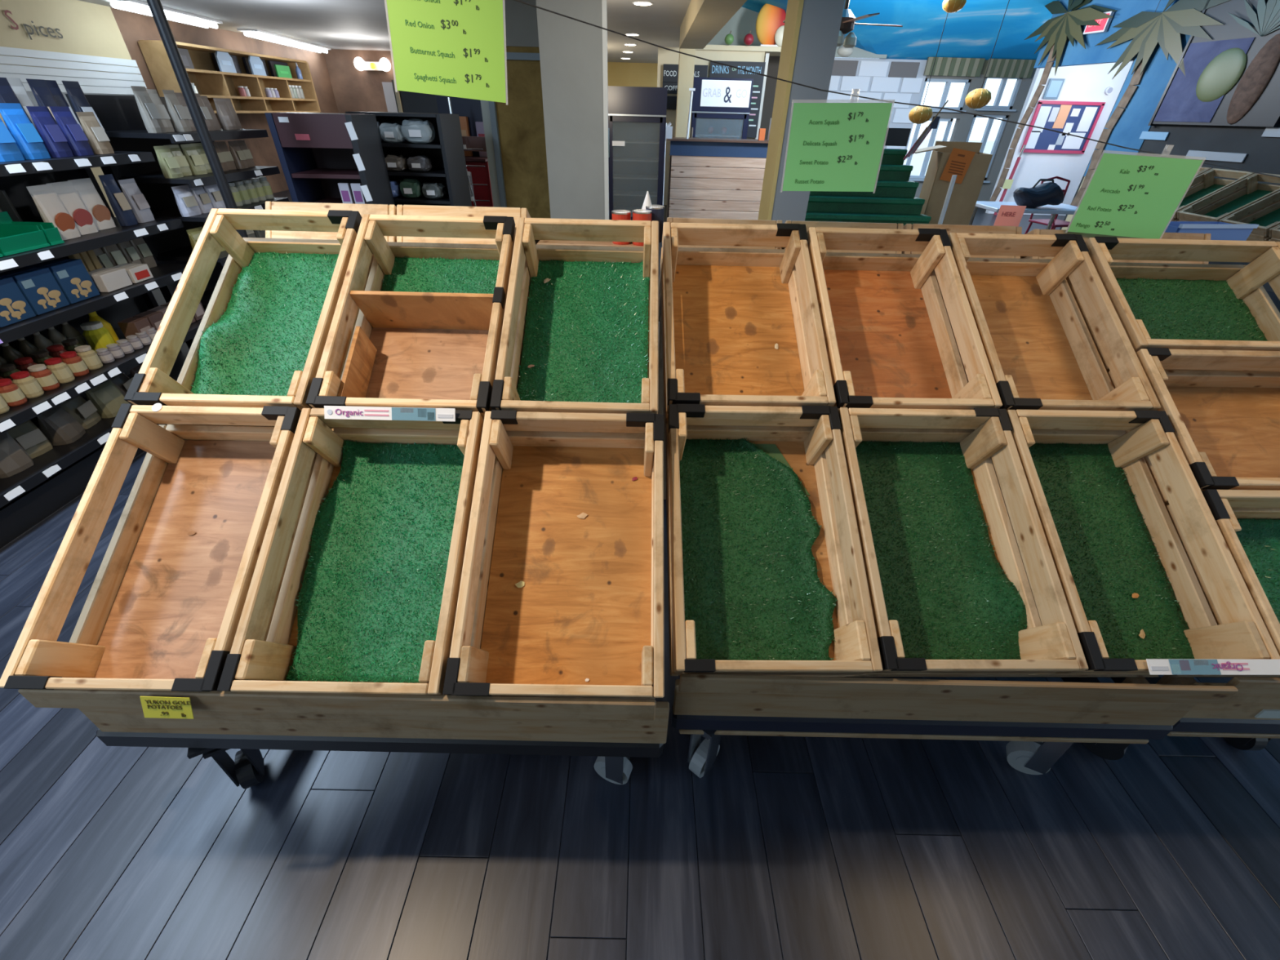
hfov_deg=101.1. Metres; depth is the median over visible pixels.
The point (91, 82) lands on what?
panel
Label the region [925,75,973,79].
trim
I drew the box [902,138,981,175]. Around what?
ground
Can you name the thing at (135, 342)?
jar
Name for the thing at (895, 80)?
wall
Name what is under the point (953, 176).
post
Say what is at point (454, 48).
hanging sign
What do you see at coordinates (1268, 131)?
block
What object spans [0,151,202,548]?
shelving unit
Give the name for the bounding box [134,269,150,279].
print
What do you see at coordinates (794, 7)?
trim
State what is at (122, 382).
pouch
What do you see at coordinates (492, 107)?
trim
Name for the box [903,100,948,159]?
umbrella
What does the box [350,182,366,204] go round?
carton
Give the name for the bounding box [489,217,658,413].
crate
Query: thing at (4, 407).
jar
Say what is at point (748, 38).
apple
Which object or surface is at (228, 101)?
pouch
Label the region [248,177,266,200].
jar
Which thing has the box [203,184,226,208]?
pouch
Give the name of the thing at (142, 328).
print
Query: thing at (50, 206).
pouch
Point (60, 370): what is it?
jar
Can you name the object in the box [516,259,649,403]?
mat
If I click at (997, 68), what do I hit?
valance
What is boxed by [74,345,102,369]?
jar
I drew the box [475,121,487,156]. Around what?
carton
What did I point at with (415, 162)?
wrapped package
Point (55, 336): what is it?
bottle
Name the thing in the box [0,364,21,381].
jar
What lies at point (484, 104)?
trim
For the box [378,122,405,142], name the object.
wrapped package
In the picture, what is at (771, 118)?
carton
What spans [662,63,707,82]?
board
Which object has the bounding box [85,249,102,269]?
carton
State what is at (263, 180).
jar
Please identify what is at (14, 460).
pouch
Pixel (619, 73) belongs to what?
wall
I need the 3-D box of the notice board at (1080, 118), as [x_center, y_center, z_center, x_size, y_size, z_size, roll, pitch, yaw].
[7.950,-6.639,9.934,1.210,0.810,0.040,1,35,0]
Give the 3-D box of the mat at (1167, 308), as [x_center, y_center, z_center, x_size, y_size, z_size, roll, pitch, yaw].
[1.636,-0.486,1.620,0.564,0.197,0.317,1,35,-1]
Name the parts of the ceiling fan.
lamp shade, rod, motor, lamp shade, blade, blade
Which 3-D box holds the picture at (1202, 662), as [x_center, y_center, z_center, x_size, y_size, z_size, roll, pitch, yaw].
[1.138,0.371,1.069,0.030,0.001,0.010,1,74,-1]
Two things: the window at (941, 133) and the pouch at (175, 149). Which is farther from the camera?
the window at (941, 133)
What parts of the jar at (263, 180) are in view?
lid, glass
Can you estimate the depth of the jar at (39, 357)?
2.43 m
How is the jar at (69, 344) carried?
on the shelving unit at (62, 473)
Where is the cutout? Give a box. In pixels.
[755,3,786,46]
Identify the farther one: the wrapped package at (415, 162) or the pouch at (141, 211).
the wrapped package at (415, 162)
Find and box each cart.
[17,293,669,789]
[535,240,643,247]
[657,313,666,499]
[671,673,1238,777]
[1082,675,1279,759]
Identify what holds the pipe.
on the counter
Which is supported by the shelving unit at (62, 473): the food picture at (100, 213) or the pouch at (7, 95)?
the pouch at (7, 95)
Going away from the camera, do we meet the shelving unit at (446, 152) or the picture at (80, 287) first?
the picture at (80, 287)
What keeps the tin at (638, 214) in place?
on the cart at (595, 243)
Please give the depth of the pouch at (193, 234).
3.09 m
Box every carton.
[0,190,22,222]
[0,266,70,315]
[0,276,35,327]
[25,258,100,303]
[67,253,88,271]
[79,251,95,271]
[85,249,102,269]
[88,267,132,292]
[111,263,153,283]
[117,317,151,340]
[133,311,163,330]
[146,306,168,316]
[160,301,195,323]
[177,48,194,69]
[193,301,204,320]
[210,53,241,73]
[241,57,268,75]
[266,60,288,76]
[337,182,354,203]
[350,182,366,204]
[458,115,472,155]
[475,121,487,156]
[757,128,765,140]
[767,118,771,140]
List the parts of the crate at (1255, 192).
corner post, panel, corner post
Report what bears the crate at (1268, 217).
on the cart
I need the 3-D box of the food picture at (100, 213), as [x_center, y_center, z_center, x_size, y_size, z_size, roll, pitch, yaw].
[-2.712,-1.341,2.656,0.029,0.087,0.085,2,35,1]
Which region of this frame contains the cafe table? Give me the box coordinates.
[968,200,1078,229]
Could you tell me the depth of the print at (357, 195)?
3.81 m
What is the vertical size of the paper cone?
0.155 m
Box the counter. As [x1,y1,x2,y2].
[666,137,768,219]
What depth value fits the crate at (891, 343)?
1.56 m
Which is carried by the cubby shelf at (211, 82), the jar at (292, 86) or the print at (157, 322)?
the jar at (292, 86)
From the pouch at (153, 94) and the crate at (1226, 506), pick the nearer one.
the crate at (1226, 506)
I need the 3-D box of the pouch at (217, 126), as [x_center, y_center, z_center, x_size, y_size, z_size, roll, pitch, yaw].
[-2.612,-2.220,3.188,0.052,0.170,0.100,-2,35,-5]
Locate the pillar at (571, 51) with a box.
[536,0,604,219]
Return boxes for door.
[382,81,397,112]
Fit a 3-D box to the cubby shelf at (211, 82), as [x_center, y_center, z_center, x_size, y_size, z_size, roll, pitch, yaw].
[-7.277,-7.338,9.749,0.500,0.895,3.900,1,35,0]
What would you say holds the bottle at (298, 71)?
on the cubby shelf at (211, 82)
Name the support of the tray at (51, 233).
on the shelving unit at (62, 473)
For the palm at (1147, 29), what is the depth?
6.99 m
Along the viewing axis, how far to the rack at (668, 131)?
8.10 m
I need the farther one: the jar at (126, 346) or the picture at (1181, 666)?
the jar at (126, 346)
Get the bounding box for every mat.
[191,251,338,395]
[285,439,464,683]
[379,256,499,293]
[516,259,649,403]
[679,437,837,660]
[855,440,1026,659]
[1028,442,1194,659]
[1115,276,1271,341]
[1235,517,1279,623]
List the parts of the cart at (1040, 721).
rail, post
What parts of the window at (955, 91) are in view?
pane, sill, pane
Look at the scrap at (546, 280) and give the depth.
1.55 m
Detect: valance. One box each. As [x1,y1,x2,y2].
[923,57,985,76]
[983,58,1036,78]
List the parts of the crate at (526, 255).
corner post, corner post, panel, corner post, corner post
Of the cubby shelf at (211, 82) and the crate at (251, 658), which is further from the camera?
the cubby shelf at (211, 82)
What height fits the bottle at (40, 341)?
0.200 m
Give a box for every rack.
[435,94,493,207]
[662,121,672,205]
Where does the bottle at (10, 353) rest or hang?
on the shelving unit at (62, 473)
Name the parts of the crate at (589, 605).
corner post, corner post, panel, corner post, corner post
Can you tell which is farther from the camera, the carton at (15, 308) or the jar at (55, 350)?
the jar at (55, 350)
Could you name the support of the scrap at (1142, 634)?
on the mat at (1111, 554)
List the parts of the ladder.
leg frame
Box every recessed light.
[625,33,639,35]
[631,0,653,5]
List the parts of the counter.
navy panel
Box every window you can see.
[906,117,953,181]
[919,78,971,118]
[965,114,1008,182]
[973,76,1022,111]
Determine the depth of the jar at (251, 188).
3.45 m
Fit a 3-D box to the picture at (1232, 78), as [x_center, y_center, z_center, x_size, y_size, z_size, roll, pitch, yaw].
[6.990,-5.064,6.001,0.103,1.740,1.426,-6,36,-10]
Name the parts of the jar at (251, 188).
lid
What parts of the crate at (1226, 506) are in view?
corner post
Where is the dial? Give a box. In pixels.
[1105,86,1113,94]
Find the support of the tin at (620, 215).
on the cart at (595, 243)
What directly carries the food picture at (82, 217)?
attached to the pouch at (66, 192)
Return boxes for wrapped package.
[377,121,382,140]
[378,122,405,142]
[384,154,408,171]
[389,180,401,197]
[400,118,435,143]
[400,178,422,198]
[406,155,431,171]
[422,182,445,199]
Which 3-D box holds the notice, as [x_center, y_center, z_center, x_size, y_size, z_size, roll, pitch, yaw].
[2.965,-2.933,4.924,0.234,0.285,0.006,8,35,10]
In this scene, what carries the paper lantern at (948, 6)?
hanging from the ceiling at (972, 31)
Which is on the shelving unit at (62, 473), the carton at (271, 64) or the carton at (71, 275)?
the carton at (71, 275)
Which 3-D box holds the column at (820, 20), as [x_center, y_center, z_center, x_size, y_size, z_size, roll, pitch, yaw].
[1.185,-2.516,4.084,0.270,2.600,0.360,1,35,0]
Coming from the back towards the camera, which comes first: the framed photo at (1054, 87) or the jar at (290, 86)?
the jar at (290, 86)
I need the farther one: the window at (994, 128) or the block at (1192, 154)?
the window at (994, 128)
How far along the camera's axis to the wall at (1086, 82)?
9.98 m
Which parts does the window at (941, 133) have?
sill, pane, pane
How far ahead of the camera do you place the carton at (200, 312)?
3.20 m
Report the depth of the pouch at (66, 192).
2.52 m
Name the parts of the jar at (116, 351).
lid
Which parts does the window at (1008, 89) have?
pane, sill, pane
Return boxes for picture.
[0,297,26,320]
[36,287,60,308]
[54,212,75,231]
[70,277,92,297]
[72,208,93,226]
[92,204,111,222]
[391,407,435,421]
[400,408,413,413]
[417,408,426,417]
[427,412,434,420]
[1147,0,1279,127]
[1171,664,1181,673]
[1178,660,1191,670]
[1193,660,1208,665]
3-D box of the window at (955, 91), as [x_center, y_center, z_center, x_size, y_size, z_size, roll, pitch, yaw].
[6.090,-7.677,10.614,0.980,0.640,0.250,1,35,0]
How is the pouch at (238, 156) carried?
on the shelving unit at (120, 117)
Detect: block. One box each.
[1138,131,1169,140]
[1184,150,1247,162]
[1261,127,1279,137]
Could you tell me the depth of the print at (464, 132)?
5.38 m
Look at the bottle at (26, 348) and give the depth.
2.47 m
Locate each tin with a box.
[611,209,631,244]
[632,208,652,245]
[645,204,664,242]
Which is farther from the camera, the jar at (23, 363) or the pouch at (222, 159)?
the pouch at (222, 159)
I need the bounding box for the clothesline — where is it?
[513,0,1279,177]
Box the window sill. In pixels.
[909,177,923,197]
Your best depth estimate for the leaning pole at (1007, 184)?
10.29 m
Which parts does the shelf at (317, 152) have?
panel, panel, panel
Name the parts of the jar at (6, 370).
lid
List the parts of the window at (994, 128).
pane, pane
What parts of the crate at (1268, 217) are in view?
corner post, panel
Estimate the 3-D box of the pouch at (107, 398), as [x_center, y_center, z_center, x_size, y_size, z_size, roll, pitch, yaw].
[-2.740,-0.424,2.700,0.116,0.170,0.140,5,35,5]
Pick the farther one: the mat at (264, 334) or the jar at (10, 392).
the jar at (10, 392)
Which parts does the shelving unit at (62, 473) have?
shelf, panel, shelf, shelf, shelf, shelf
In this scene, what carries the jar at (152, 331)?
on the shelving unit at (62, 473)
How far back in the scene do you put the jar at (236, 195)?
3.32 m
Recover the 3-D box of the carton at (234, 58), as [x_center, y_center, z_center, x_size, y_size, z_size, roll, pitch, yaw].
[-7.373,-7.429,9.412,0.052,0.271,0.620,1,35,0]
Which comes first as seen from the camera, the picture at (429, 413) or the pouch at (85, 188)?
the picture at (429, 413)
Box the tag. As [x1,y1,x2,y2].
[139,696,193,719]
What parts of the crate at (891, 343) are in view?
corner post, corner post, panel, corner post, corner post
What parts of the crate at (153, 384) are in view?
corner post, corner post, corner post, corner post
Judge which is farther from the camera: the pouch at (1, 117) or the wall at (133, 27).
the wall at (133, 27)
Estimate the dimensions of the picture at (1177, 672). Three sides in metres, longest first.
0.018 x 0.016 x 0.001 m
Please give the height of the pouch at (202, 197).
0.150 m
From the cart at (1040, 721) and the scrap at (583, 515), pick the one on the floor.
the cart at (1040, 721)
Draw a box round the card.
[993,204,1026,226]
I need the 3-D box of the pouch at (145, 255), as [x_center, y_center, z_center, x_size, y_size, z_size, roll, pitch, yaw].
[-2.819,-1.303,2.977,0.057,0.190,0.080,6,35,7]
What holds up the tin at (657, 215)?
on the cart at (595, 243)
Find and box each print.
[21,279,35,288]
[56,269,69,279]
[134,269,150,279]
[139,325,151,337]
[154,320,161,328]
[180,55,189,66]
[195,303,204,316]
[233,61,238,71]
[340,190,351,201]
[353,191,363,201]
[461,129,466,136]
[1045,80,1062,97]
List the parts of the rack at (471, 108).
white panel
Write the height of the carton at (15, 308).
0.166 m
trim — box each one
[480,99,500,207]
[488,101,506,207]
[504,52,539,60]
[601,0,608,219]
[755,53,769,139]
[758,0,804,220]
[1061,177,1084,230]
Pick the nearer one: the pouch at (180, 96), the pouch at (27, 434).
the pouch at (27, 434)
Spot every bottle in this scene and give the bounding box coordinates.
[0,355,8,365]
[1,342,24,366]
[17,337,39,360]
[32,331,53,353]
[47,326,67,346]
[61,321,87,345]
[88,311,119,343]
[295,62,302,79]
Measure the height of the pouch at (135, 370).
0.170 m
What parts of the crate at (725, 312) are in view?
corner post, corner post, panel, corner post, corner post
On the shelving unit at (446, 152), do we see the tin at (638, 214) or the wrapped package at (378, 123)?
the wrapped package at (378, 123)
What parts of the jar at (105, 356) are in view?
lid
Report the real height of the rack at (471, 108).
1.700 m
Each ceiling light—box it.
[102,0,222,28]
[236,28,331,53]
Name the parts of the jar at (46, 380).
lid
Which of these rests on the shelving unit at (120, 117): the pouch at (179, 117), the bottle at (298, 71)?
the pouch at (179, 117)
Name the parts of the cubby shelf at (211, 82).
panel, panel, panel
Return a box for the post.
[937,174,956,224]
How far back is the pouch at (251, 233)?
3.51 m
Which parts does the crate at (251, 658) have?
corner post, corner post, panel, price strip, corner post, corner post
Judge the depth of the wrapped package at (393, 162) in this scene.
4.34 m
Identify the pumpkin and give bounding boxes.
[837,45,853,57]
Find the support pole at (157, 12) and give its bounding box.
[146,0,248,237]
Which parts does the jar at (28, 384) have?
lid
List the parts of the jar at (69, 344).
lid, glass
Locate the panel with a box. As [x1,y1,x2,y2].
[0,46,146,115]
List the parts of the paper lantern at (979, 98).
lamp shade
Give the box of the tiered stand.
[804,127,931,226]
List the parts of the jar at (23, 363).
lid, glass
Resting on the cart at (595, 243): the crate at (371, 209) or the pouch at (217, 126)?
the crate at (371, 209)
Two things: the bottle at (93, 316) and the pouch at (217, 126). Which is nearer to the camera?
the bottle at (93, 316)
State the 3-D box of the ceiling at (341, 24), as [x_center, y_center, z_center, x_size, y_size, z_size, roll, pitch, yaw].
[-4.058,-5.007,5.088,9.900,0.100,22.500,1,35,0]
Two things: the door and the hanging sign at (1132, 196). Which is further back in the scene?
the door
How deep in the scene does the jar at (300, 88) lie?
11.05 m
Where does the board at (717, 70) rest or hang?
attached to the wall at (664, 56)
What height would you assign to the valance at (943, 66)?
0.280 m
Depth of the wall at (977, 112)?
10.71 m
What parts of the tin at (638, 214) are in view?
lid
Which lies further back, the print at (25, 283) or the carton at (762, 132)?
the carton at (762, 132)
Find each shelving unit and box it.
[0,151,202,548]
[65,93,288,349]
[345,111,471,206]
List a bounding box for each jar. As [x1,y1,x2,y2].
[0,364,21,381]
[0,378,27,406]
[0,395,9,413]
[9,370,44,398]
[13,356,36,373]
[27,364,59,391]
[30,350,53,366]
[44,357,75,383]
[46,344,68,359]
[59,351,88,377]
[61,338,81,352]
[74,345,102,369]
[80,320,115,352]
[95,347,115,363]
[106,343,124,359]
[115,338,133,354]
[125,334,143,350]
[135,331,151,345]
[147,327,157,341]
[191,83,198,93]
[227,182,243,206]
[231,180,251,204]
[237,85,246,96]
[241,179,259,202]
[243,86,250,96]
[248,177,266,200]
[256,176,274,199]
[264,87,272,97]
[269,88,275,97]
[272,88,279,97]
[288,84,294,98]
[290,84,297,98]
[294,85,301,98]
[297,85,304,98]
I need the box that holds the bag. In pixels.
[1013,178,1064,208]
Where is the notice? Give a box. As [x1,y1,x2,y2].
[939,147,975,183]
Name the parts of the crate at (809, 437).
corner post, corner post, turf backing, panel, corner post, corner post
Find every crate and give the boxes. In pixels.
[0,403,317,691]
[124,208,373,428]
[217,405,484,694]
[265,201,396,242]
[305,213,515,430]
[396,204,537,244]
[442,409,664,697]
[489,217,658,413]
[658,217,782,313]
[660,222,835,430]
[664,404,882,676]
[781,220,903,253]
[807,226,1002,409]
[838,407,1088,675]
[902,223,1022,258]
[933,232,1160,410]
[990,409,1279,675]
[1020,228,1210,264]
[1066,236,1279,372]
[1106,347,1279,506]
[1165,488,1279,656]
[1168,168,1254,221]
[1177,173,1279,222]
[1186,166,1211,191]
[1219,191,1279,240]
[1268,224,1279,242]
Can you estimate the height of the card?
0.085 m
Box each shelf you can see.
[137,40,320,113]
[264,112,395,205]
[613,139,659,143]
[613,156,658,161]
[613,173,657,179]
[613,190,657,196]
[695,133,742,137]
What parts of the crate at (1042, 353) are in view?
corner post, corner post, panel, corner post, corner post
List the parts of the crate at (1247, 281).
corner post, corner post, corner post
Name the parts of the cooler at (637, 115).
handle, header trim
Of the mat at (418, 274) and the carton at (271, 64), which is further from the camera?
the carton at (271, 64)
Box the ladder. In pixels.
[447,97,489,206]
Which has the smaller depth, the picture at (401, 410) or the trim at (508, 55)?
the picture at (401, 410)
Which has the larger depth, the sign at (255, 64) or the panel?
the sign at (255, 64)
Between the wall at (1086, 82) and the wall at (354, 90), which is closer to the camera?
the wall at (1086, 82)
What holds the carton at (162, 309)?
on the shelving unit at (62, 473)
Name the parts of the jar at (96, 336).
lid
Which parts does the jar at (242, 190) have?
lid, glass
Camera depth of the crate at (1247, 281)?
1.59 m
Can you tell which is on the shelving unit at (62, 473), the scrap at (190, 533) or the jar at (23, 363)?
the jar at (23, 363)
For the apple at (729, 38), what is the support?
on the ledge
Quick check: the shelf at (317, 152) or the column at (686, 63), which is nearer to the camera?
the shelf at (317, 152)
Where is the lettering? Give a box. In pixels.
[4,9,62,39]
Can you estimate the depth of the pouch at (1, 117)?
2.28 m
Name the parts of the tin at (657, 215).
lid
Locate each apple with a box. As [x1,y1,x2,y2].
[724,31,733,44]
[743,30,753,45]
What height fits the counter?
1.210 m
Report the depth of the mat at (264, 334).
1.47 m
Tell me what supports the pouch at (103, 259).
on the shelving unit at (62, 473)
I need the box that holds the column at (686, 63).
[675,48,695,137]
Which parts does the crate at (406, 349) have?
corner post, corner post, panel, corner post, corner post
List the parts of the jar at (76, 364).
lid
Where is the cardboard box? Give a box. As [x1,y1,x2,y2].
[914,141,992,225]
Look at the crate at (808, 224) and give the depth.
1.79 m
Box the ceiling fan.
[782,0,902,48]
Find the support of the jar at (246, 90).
on the cubby shelf at (211, 82)
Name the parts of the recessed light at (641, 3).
bulb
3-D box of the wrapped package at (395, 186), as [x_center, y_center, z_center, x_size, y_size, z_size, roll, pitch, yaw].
[-2.164,-2.493,4.504,0.231,0.137,0.171,1,35,0]
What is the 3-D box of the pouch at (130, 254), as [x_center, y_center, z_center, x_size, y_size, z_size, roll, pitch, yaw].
[-2.819,-1.252,2.903,0.057,0.190,0.080,0,35,-2]
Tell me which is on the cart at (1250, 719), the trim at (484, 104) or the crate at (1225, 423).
the crate at (1225, 423)
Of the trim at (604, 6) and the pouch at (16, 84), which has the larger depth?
the trim at (604, 6)
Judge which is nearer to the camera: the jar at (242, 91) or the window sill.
the jar at (242, 91)
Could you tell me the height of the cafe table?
0.818 m
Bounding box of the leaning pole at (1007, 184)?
[993,144,1026,214]
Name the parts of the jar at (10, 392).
lid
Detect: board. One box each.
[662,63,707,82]
[662,81,677,109]
[709,60,765,137]
[1020,100,1105,154]
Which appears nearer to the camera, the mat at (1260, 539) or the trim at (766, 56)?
the mat at (1260, 539)
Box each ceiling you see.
[78,0,690,63]
[742,0,1058,59]
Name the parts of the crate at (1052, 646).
corner post, corner post, corner post, panel, corner post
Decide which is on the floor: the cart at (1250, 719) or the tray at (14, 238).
the cart at (1250, 719)
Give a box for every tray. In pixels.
[0,211,64,245]
[0,224,50,255]
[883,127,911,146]
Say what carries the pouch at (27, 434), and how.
on the shelving unit at (62, 473)
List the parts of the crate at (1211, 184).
panel, corner post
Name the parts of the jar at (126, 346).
lid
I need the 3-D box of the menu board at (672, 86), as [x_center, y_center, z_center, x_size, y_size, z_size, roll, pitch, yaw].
[0.719,-7.062,9.695,0.620,0.405,0.033,1,35,0]
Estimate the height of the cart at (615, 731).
1.168 m
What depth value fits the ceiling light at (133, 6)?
7.54 m
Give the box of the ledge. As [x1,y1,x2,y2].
[695,44,781,56]
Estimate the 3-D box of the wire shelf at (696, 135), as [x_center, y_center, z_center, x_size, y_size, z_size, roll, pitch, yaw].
[1.374,-6.179,9.453,0.870,0.016,0.500,1,35,0]
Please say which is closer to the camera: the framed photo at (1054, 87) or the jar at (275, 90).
the framed photo at (1054, 87)
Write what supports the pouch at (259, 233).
on the shelving unit at (120, 117)
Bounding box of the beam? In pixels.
[679,0,746,48]
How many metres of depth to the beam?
5.71 m
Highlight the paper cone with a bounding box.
[641,191,652,208]
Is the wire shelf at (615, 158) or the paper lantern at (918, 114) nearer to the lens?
the paper lantern at (918, 114)
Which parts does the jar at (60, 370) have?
lid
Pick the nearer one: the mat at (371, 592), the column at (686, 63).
the mat at (371, 592)
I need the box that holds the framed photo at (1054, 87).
[1042,78,1065,99]
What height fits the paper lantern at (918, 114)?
2.247 m
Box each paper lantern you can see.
[908,12,948,124]
[942,0,966,13]
[964,0,1009,108]
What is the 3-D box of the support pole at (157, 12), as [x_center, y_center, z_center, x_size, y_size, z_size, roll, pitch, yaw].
[-2.343,-1.775,2.886,0.120,2.600,0.120,1,35,0]
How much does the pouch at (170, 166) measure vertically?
0.150 m
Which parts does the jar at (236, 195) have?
lid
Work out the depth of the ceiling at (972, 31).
9.05 m
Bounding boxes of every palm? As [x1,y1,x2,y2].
[989,0,1117,201]
[1070,0,1230,205]
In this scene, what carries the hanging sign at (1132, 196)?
hanging from the clothesline
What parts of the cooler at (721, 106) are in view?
door frame, header trim, sign panel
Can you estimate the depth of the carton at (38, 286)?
2.33 m
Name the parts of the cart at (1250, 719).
rail, post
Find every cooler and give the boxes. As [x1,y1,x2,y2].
[608,85,667,220]
[689,77,753,138]
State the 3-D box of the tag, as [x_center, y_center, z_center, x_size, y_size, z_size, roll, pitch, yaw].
[-0.900,0.434,1.004,0.093,0.052,0.016,0,35,-2]
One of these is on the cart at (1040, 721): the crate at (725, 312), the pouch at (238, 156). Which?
the crate at (725, 312)
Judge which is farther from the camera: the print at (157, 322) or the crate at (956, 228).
the print at (157, 322)
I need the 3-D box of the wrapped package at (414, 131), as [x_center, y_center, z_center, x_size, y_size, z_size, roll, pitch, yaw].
[-1.793,-2.824,4.269,0.255,0.167,0.173,1,35,0]
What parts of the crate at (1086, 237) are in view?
corner post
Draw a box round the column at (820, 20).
[771,0,844,223]
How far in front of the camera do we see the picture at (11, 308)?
2.23 m
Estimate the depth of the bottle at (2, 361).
2.37 m
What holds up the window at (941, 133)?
in the wall at (895, 80)
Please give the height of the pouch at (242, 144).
0.150 m
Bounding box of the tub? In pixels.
[1163,221,1258,240]
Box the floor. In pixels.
[0,190,1279,959]
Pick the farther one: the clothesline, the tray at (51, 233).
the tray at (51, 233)
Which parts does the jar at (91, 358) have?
lid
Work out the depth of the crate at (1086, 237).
1.76 m
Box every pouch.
[0,77,34,126]
[0,102,50,159]
[0,113,7,128]
[0,118,25,161]
[0,431,34,478]
[6,77,36,129]
[6,419,53,458]
[25,78,58,124]
[26,106,73,157]
[26,183,80,239]
[37,404,85,445]
[44,80,83,130]
[47,180,98,235]
[48,106,93,155]
[60,395,101,429]
[62,80,104,129]
[67,177,115,230]
[75,111,114,154]
[84,379,128,417]
[93,248,113,267]
[97,173,137,226]
[101,244,127,266]
[111,373,133,396]
[116,240,142,263]
[118,177,155,222]
[128,237,156,268]
[129,363,142,377]
[130,85,165,133]
[146,88,174,132]
[153,145,183,178]
[162,89,191,132]
[163,144,192,176]
[171,184,201,217]
[174,92,196,131]
[180,143,207,174]
[186,226,202,249]
[190,186,213,213]
[193,142,212,173]
[195,93,215,130]
[200,95,221,129]
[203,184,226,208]
[213,97,236,129]
[213,142,228,171]
[216,141,236,169]
[224,98,242,128]
[227,140,248,168]
[236,139,254,167]
[245,230,256,237]
[253,230,265,237]
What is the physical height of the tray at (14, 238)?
0.124 m
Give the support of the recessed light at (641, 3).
in the ceiling at (341, 24)
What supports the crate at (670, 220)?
on the cart at (660, 388)
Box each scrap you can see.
[187,530,195,535]
[515,581,524,587]
[543,278,551,283]
[577,512,587,518]
[1132,592,1138,598]
[1138,629,1145,639]
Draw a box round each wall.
[0,0,137,217]
[110,7,338,193]
[323,48,395,113]
[495,0,551,218]
[607,62,657,87]
[657,47,764,204]
[706,6,887,58]
[754,56,780,139]
[826,57,1036,201]
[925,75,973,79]
[974,108,1012,115]
[977,182,986,200]
[980,59,988,74]
[985,61,1133,215]
[1033,0,1279,292]
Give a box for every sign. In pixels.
[215,51,236,72]
[248,55,266,75]
[274,64,292,78]
[386,0,506,102]
[782,102,892,191]
[1067,152,1203,239]
[1083,11,1115,34]
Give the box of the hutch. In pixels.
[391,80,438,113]
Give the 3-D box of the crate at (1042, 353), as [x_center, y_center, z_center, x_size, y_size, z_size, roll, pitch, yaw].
[1.118,-0.428,1.518,0.400,0.446,0.599,1,35,-1]
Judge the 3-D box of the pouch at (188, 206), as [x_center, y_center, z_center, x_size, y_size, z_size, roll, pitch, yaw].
[-2.594,-1.597,3.013,0.056,0.150,0.120,4,35,3]
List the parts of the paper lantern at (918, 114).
lamp shade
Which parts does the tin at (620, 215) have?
lid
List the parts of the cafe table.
leg, leg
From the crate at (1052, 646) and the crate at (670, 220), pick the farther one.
the crate at (670, 220)
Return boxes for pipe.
[685,88,695,138]
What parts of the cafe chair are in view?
leg, backrest, seat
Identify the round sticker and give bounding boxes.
[151,403,162,411]
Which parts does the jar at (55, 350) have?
lid, glass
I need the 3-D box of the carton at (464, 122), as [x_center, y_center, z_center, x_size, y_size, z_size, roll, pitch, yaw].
[-1.814,-3.533,5.420,0.120,0.341,0.062,1,35,0]
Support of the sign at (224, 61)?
on the cubby shelf at (211, 82)
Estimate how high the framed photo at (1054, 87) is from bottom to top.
0.300 m
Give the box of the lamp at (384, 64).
[353,57,391,71]
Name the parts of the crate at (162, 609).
corner post, corner post, panel, corner post, corner post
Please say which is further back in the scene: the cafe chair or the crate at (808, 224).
the cafe chair
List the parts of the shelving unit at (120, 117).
shelf, shelf, shelf, shelf, shelf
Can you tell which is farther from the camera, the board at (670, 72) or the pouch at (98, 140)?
the board at (670, 72)
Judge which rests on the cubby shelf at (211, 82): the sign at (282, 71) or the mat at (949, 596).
the sign at (282, 71)
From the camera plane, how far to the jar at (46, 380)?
2.36 m
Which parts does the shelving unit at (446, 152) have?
panel, panel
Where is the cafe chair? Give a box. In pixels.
[1024,176,1079,234]
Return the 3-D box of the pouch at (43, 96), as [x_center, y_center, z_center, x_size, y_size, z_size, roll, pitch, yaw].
[-2.756,-1.707,2.484,0.059,0.290,0.090,1,35,0]
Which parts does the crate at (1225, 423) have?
corner post, corner post, panel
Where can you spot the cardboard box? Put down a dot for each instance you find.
(964, 196)
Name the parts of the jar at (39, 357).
lid, glass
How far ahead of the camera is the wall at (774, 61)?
10.35 m
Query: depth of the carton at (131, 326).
2.82 m
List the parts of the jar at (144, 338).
lid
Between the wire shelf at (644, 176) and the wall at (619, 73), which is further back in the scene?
the wall at (619, 73)
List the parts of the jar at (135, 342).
lid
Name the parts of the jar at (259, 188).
lid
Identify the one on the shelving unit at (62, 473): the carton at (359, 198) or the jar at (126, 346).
the jar at (126, 346)
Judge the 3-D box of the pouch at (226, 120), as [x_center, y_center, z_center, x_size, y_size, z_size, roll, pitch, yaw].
[-2.581,-2.272,3.273,0.052,0.160,0.100,3,35,2]
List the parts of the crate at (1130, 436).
corner post, corner post, corner post, price strip, corner post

